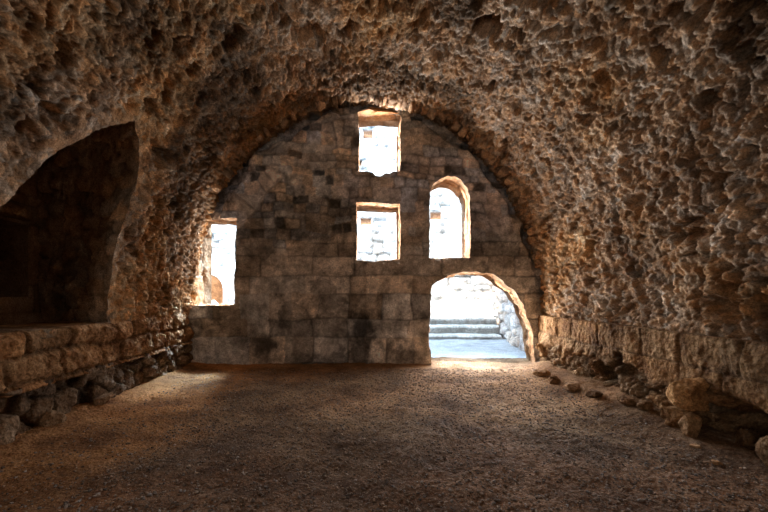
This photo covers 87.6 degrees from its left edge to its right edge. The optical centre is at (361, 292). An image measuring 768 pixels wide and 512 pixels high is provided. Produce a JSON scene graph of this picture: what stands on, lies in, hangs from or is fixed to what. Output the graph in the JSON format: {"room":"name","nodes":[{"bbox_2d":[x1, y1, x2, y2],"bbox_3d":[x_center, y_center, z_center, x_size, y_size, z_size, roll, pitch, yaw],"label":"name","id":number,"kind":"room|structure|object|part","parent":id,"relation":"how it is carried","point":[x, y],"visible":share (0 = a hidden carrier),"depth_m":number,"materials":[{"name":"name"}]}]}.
{"room":"ruined stone vault","nodes":[
{"label":"ruined stone vault","id":0,"kind":"room"},
{"bbox_2d":[0,168,41,324],"bbox_3d":[-5.563,-0.990,4.787,0.952,3.180,3.786,0,0,0],"label":"wall","id":1,"kind":"structure","parent":0,"point":[20,257],"depth_m":6.15,"materials":[{"name":"brown stone"}]},
{"bbox_2d":[0,202,33,220],"bbox_3d":[-5.046,-1.193,5.648,0.256,0.207,1.000,0,0,0],"label":"stone lintel","id":2,"kind":"object","parent":1,"relation":"attached to","point":[8,210],"visible":0.97,"depth_m":5.74,"materials":[{"name":"brown stone"}]},
{"bbox_2d":[0,121,138,333],"bbox_3d":[-4.119,-0.996,4.755,2.062,2.929,3.408,0,0,0],"label":"wall","id":3,"kind":"structure","parent":0,"point":[86,187],"depth_m":6.18,"materials":[{"name":"brown stone"}]},
{"bbox_2d":[0,314,193,444],"bbox_3d":[-4.284,1.134,2.533,1.283,1.431,12.870,0,0,0],"label":"wall","id":4,"kind":"structure","parent":0,"point":[82,363],"depth_m":5.32,"materials":[{"name":"stone"}]},
{"bbox_2d":[107,101,543,364],"bbox_3d":[0.280,-1.820,9.301,14.560,7.440,1.198,0,0,0],"label":"wall","id":5,"kind":"structure","parent":0,"point":[303,295],"depth_m":8.88,"materials":[{"name":"stone"}]},
{"bbox_2d":[188,218,236,305],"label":"window","id":6,"kind":"structure","parent":5,"relation":"in","point":[204,270],"depth_m":9.59,"materials":[{"name":"stone"}]},
{"bbox_2d":[356,202,400,261],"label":"window","id":7,"kind":"structure","parent":5,"relation":"in","point":[360,206],"depth_m":9.41,"materials":[{"name":"stone"}]},
{"bbox_2d":[358,109,400,171],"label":"window","id":8,"kind":"structure","parent":5,"relation":"in","point":[362,115],"depth_m":9.49,"materials":[{"name":"stone"}]},
{"bbox_2d":[362,107,398,120],"bbox_3d":[0.409,-4.164,9.313,0.941,0.132,0.519,0,0,0],"label":"stone lintel","id":9,"kind":"object","parent":5,"relation":"attached to","point":[379,114],"visible":0.76,"depth_m":9.21,"materials":[{"name":"beige stone"}]},
{"bbox_2d":[430,176,470,258],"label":"window","id":10,"kind":"structure","parent":5,"relation":"in","point":[454,184],"depth_m":9.32,"materials":[{"name":"stone"}]},
{"bbox_2d":[429,271,534,363],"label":"door","id":11,"kind":"structure","parent":5,"relation":"in","point":[497,282],"depth_m":9.31,"materials":[{"name":"stone"}]},
{"bbox_2d":[0,0,767,341],"bbox_3d":[0.116,-2.004,2.590,8.292,5.168,12.980,0,0,0],"label":"ceiling","id":12,"kind":"structure","parent":0,"point":[632,135],"depth_m":5.49,"materials":[{"name":"brown stone"}]},
{"bbox_2d":[211,92,543,266],"bbox_3d":[0.409,-2.526,8.716,7.448,3.914,0.634,0,0,0],"label":"arch","id":13,"kind":"object","parent":12,"relation":"attached to","point":[413,107],"visible":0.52,"depth_m":8.62,"materials":[{"name":"brown stone"}]},
{"bbox_2d":[0,357,767,511],"bbox_3d":[0.091,1.532,3.022,8.382,0.246,13.844,0,0,0],"label":"floor","id":14,"kind":"structure","parent":0,"point":[712,441],"depth_m":4.13,"materials":[{"name":"brown soil"}]},
{"bbox_2d":[38,410,66,426],"bbox_3d":[-3.668,1.485,4.752,0.158,0.197,0.330,0,0,24],"label":"boulder","id":15,"kind":"object","parent":14,"relation":"on","point":[50,417],"visible":0.98,"depth_m":4.68,"materials":[{"name":"stone"}]},
{"bbox_2d":[93,392,114,405],"bbox_3d":[-3.663,1.515,5.677,0.188,0.138,0.358,0,0,0],"label":"boulder","id":16,"kind":"object","parent":14,"relation":"on","point":[102,399],"visible":0.98,"depth_m":5.59,"materials":[{"name":"stone"}]},
{"bbox_2d":[0,366,767,511],"bbox_3d":[0.076,1.566,5.473,6.772,0.182,5.777,0,0,0],"label":"gravel","id":17,"kind":"object","parent":14,"relation":"on","point":[646,464],"visible":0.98,"depth_m":3.82,"materials":[{"name":"gravel"}]},
{"bbox_2d":[533,368,549,376],"bbox_3d":[3.364,1.485,7.450,0.297,0.129,0.384,0,0,0],"label":"boulder","id":18,"kind":"object","parent":14,"relation":"on","point":[543,372],"visible":0.99,"depth_m":7.36,"materials":[{"name":"stone"}]},
{"bbox_2d":[548,375,559,383],"bbox_3d":[3.337,1.502,6.950,0.186,0.158,0.208,0,0,0],"label":"boulder","id":19,"kind":"object","parent":14,"relation":"on","point":[553,379],"visible":0.98,"depth_m":6.88,"materials":[{"name":"stone"}]},
{"bbox_2d":[564,383,580,391],"bbox_3d":[3.378,1.521,6.463,0.213,0.135,0.348,0,0,0],"label":"boulder","id":20,"kind":"object","parent":14,"relation":"on","point":[572,387],"visible":0.98,"depth_m":6.37,"materials":[{"name":"stone"}]},
{"bbox_2d":[585,389,602,397],"bbox_3d":[3.468,1.506,5.955,0.171,0.134,0.276,0,0,0],"label":"boulder","id":21,"kind":"object","parent":14,"relation":"on","point":[593,393],"visible":1,"depth_m":5.92,"materials":[{"name":"stone"}]},
{"bbox_2d":[617,396,635,405],"bbox_3d":[3.594,1.469,5.438,0.153,0.132,0.252,0,0,0],"label":"boulder","id":22,"kind":"object","parent":14,"relation":"on","point":[627,401],"visible":1,"depth_m":5.37,"materials":[{"name":"stone"}]},
{"bbox_2d":[636,401,653,410],"bbox_3d":[3.619,1.444,5.115,0.172,0.166,0.177,0,0,0],"label":"boulder","id":23,"kind":"object","parent":14,"relation":"on","point":[645,405],"visible":0.98,"depth_m":5.05,"materials":[{"name":"stone"}]},
{"bbox_2d":[660,402,674,419],"bbox_3d":[3.724,1.438,4.848,0.191,0.238,0.233,0,0,38],"label":"boulder","id":24,"kind":"object","parent":14,"relation":"on","point":[663,404],"visible":0.48,"depth_m":4.81,"materials":[{"name":"stone"}]},
{"bbox_2d":[663,406,694,427],"bbox_3d":[3.662,1.452,4.607,0.232,0.298,0.258,0,0,0],"label":"boulder","id":25,"kind":"object","parent":14,"relation":"on","point":[674,414],"visible":0.52,"depth_m":4.60,"materials":[{"name":"stone"}]},
{"bbox_2d":[678,411,702,437],"bbox_3d":[3.619,1.465,4.404,0.158,0.333,0.177,0,0,0],"label":"boulder","id":26,"kind":"object","parent":14,"relation":"on","point":[690,424],"visible":0.96,"depth_m":4.35,"materials":[{"name":"stone"}]},
{"bbox_2d":[689,443,701,448],"bbox_3d":[3.431,1.577,4.118,0.101,0.045,0.079,0,0,33],"label":"boulder","id":27,"kind":"object","parent":14,"relation":"on","point":[694,445],"visible":0.96,"depth_m":4.10,"materials":[{"name":"stone"}]},
{"bbox_2d":[711,459,722,464],"bbox_3d":[3.301,1.580,3.725,0.097,0.038,0.077,0,0,0],"label":"boulder","id":28,"kind":"object","parent":14,"relation":"on","point":[715,462],"visible":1,"depth_m":3.71,"materials":[{"name":"stone"}]},
{"bbox_2d":[734,428,763,449],"bbox_3d":[3.968,1.502,4.093,0.212,0.199,0.224,0,0,0],"label":"boulder","id":29,"kind":"object","parent":14,"relation":"on","point":[747,438],"visible":0.83,"depth_m":4.07,"materials":[{"name":"stone"}]},
{"bbox_2d":[755,436,767,467],"bbox_3d":[3.693,1.449,3.571,0.174,0.378,0.258,0,0,0],"label":"boulder","id":30,"kind":"object","parent":14,"relation":"on","point":[761,447],"visible":1,"depth_m":3.61,"materials":[{"name":"stone"}]},
{"bbox_2d":[535,315,767,435],"bbox_3d":[4.155,1.165,2.535,0.930,1.370,12.870,0,0,0],"label":"wall","id":31,"kind":"structure","parent":0,"point":[643,362],"depth_m":5.08,"materials":[{"name":"stone"}]},
{"bbox_2d":[666,377,709,411],"bbox_3d":[3.686,1.123,4.542,0.303,0.353,0.408,0,0,0],"label":"boulder","id":32,"kind":"object","parent":31,"relation":"attached to","point":[688,394],"visible":0.99,"depth_m":4.42,"materials":[{"name":"stone"}]},
{"label":"outside","id":33,"kind":"structure","parent":0,"visible":0},
{"bbox_2d":[429,339,525,358],"bbox_3d":[-3.025,1.621,13.785,19.950,0.056,7.770,0,0,0],"label":"ground","id":34,"kind":"structure","parent":33,"point":[496,349],"depth_m":11.46,"materials":[{"name":"white stone"}]},
{"bbox_2d":[429,315,501,339],"bbox_3d":[3.125,1.273,14.808,3.850,0.784,1.889,0,0,0],"label":"stone steps","id":35,"kind":"structure","parent":34,"relation":"on","point":[472,327],"depth_m":14.47,"materials":[{"name":"stone"}]},
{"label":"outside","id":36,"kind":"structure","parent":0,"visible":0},
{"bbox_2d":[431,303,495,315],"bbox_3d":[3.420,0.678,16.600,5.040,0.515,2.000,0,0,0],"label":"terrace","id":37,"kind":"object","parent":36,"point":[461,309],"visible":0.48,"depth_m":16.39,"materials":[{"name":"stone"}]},
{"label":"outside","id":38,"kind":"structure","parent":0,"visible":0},
{"bbox_2d":[211,126,491,303],"bbox_3d":[-2.020,-3.650,17.545,21.960,11.100,0.367,0,0,0],"label":"wall","id":39,"kind":"structure","parent":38,"point":[376,231],"depth_m":17.45,"materials":[{"name":"stone"}]},
{"bbox_2d":[211,272,227,303],"bbox_3d":[-6.650,0.326,17.405,1.580,2.548,0.290,0,0,0],"label":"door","id":40,"kind":"structure","parent":39,"relation":"in","point":[219,291],"depth_m":17.33,"materials":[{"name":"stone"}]},
{"bbox_3d":[-6.650,0.396,17.440,1.300,2.408,0.220,0,0,0],"label":"panel","id":41,"kind":"part","parent":40,"relation":"part of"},
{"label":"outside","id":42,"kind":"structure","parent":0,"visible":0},
{"bbox_2d":[488,281,523,350],"bbox_3d":[4.955,-0.525,13.721,0.421,4.650,7.851,0,0,10],"label":"wall","id":43,"kind":"structure","parent":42,"point":[510,328],"depth_m":13.52,"materials":[{"name":"white stone"}]}
]}

